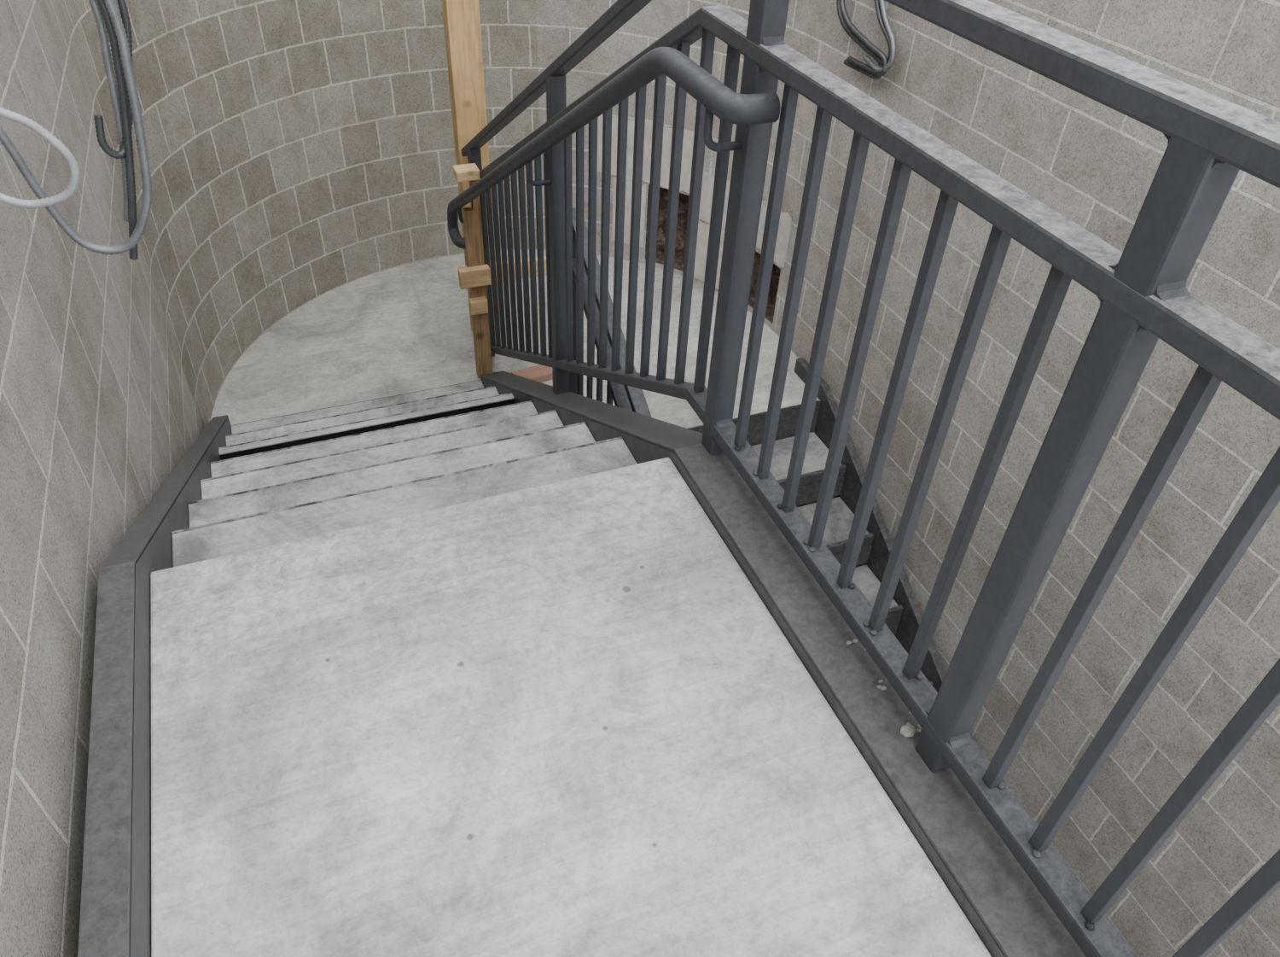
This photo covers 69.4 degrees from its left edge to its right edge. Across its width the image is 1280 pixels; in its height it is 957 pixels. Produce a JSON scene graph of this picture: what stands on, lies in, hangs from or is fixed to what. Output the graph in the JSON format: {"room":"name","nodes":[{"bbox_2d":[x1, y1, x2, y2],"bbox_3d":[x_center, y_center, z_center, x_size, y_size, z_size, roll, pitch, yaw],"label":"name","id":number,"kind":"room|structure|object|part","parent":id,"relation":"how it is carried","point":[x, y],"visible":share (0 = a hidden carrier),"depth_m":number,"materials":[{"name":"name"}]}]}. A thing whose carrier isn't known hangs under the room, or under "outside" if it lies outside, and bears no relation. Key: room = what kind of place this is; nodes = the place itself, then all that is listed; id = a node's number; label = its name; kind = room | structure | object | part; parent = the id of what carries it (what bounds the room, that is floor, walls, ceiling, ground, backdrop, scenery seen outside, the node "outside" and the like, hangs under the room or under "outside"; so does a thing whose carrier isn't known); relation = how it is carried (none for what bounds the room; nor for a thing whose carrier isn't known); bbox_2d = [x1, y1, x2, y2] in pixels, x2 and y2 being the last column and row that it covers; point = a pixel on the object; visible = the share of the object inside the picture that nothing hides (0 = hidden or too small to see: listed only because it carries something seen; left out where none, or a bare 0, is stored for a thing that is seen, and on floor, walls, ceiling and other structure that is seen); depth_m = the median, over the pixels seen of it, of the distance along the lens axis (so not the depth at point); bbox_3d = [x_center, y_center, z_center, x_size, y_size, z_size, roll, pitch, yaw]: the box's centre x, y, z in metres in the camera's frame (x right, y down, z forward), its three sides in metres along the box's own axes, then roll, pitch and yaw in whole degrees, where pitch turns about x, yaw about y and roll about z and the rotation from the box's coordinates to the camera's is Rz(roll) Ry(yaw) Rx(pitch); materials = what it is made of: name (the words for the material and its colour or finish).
{"room":"stairwell","nodes":[
{"label":"stairwell","id":0,"kind":"room"},
{"bbox_2d":[0,0,203,956],"bbox_3d":[-0.839,0.692,1.494,0.001,5.570,5.030,-13,43,-18],"label":"wall","id":1,"kind":"structure","parent":0,"point":[97,408],"depth_m":1.77,"materials":[{"name":"concrete"}]},
{"bbox_2d":[0,0,152,259],"bbox_3d":[-0.992,-0.893,1.364,0.305,1.327,0.246,-13,43,-18],"label":"cable bundle","id":2,"kind":"object","parent":1,"relation":"attached to","point":[125,102],"visible":1,"depth_m":1.66,"materials":[{"name":"grey rubber"}]},
{"bbox_2d":[0,106,80,209],"bbox_3d":[-1.027,-0.540,1.503,0.179,0.211,0.038,-6,42,-10],"label":"cable","id":3,"kind":"object","parent":2,"relation":"attached to","point":[74,178],"depth_m":1.54,"materials":[{"name":"white plastic"}]},
{"bbox_2d":[58,0,539,430],"bbox_3d":[-1.385,-1.572,4.075,0.590,5.570,2.243,25,45,23],"label":"wall","id":4,"kind":"structure","parent":0,"point":[299,151],"depth_m":4.28,"materials":[{"name":"concrete"}]},
{"bbox_2d":[645,184,689,271],"bbox_3d":[0.205,-1.388,5.068,0.330,0.440,0.157,23,45,22],"label":"hole","id":5,"kind":"object","parent":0,"point":[683,199],"depth_m":5.16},
{"bbox_2d":[535,0,837,337],"bbox_3d":[0.189,-1.806,4.449,1.539,5.570,0.238,25,45,23],"label":"wall","id":6,"kind":"structure","parent":0,"point":[810,23],"depth_m":4.47,"materials":[{"name":"concrete"}]},
{"bbox_2d":[597,114,791,289],"bbox_3d":[0.279,-1.362,4.794,1.210,0.797,0.142,29,47,27],"label":"cement patch","id":7,"kind":"object","parent":6,"relation":"attached to","point":[785,220],"visible":0.35,"depth_m":4.82,"materials":[{"name":"grey concrete"}]},
{"bbox_2d":[748,250,780,323],"bbox_3d":[0.683,-1.012,4.763,0.156,0.310,0.295,-20,46,-25],"label":"hole","id":8,"kind":"object","parent":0,"point":[776,271],"depth_m":4.86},
{"bbox_2d":[791,0,1279,956],"bbox_3d":[1.687,0.117,2.323,0.001,5.570,5.030,-13,43,-18],"label":"wall","id":9,"kind":"structure","parent":0,"point":[1093,164],"depth_m":2.97,"materials":[{"name":"concrete"}]},
{"bbox_2d":[836,0,896,79],"bbox_3d":[0.862,-1.953,3.245,0.085,1.019,0.454,-9,42,-14],"label":"cable coil","id":10,"kind":"object","parent":9,"relation":"attached to","point":[871,70],"visible":1,"depth_m":3.44,"materials":[{"name":"grey rubber"}]},
{"label":"floor","id":11,"kind":"structure","parent":0,"visible":0},
{"bbox_2d":[77,250,1086,956],"bbox_3d":[0.110,0.985,3.276,2.707,3.243,6.336,-13,43,-18],"label":"staircase","id":12,"kind":"structure","parent":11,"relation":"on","point":[408,652],"depth_m":1.61,"materials":[{"name":"grey concrete"}]},
{"bbox_2d":[442,0,546,378],"bbox_3d":[-0.584,-1.982,3.289,0.398,3.655,0.533,2,41,-2],"label":"post","id":13,"kind":"object","parent":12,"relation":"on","point":[462,18],"visible":0.87,"depth_m":3.86,"materials":[{"name":"brown wood"}]},
{"bbox_2d":[511,364,552,382],"bbox_3d":[-0.478,-0.490,4.338,0.235,0.038,0.090,-18,45,-23],"label":"timber offcut","id":14,"kind":"object","parent":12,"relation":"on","point":[540,373],"visible":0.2,"depth_m":4.32,"materials":[{"name":"wood"}]},
{"bbox_2d":[569,207,651,417],"bbox_3d":[0.291,1.024,3.123,0.130,2.756,3.442,-13,43,-18],"label":"railing","id":15,"kind":"object","parent":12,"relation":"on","point":[629,398],"visible":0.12,"depth_m":3.19,"materials":[{"name":"paint"}]},
{"bbox_3d":[-0.267,-0.540,3.605,0.047,1.030,0.052,-13,43,-18],"label":"post","id":16,"kind":"part","parent":15,"relation":"part of","materials":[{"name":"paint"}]},
{"bbox_3d":[0.301,0.860,2.843,0.048,1.794,3.250,-13,43,-18],"label":"rail","id":17,"kind":"part","parent":15,"relation":"part of","materials":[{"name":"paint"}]},
{"bbox_2d":[447,0,1279,956],"bbox_3d":[0.203,0.123,1.994,0.137,2.235,5.361,-13,43,-18],"label":"guard railing","id":18,"kind":"object","parent":12,"relation":"attached to","point":[1143,294],"depth_m":1.33,"materials":[{"name":"grey metal"}]},
{"bbox_2d":[846,638,921,737],"bbox_3d":[0.424,0.362,1.617,0.052,0.010,0.215,-13,43,-18],"label":"debris","id":19,"kind":"object","parent":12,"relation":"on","point":[908,730],"visible":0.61,"depth_m":1.55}
]}

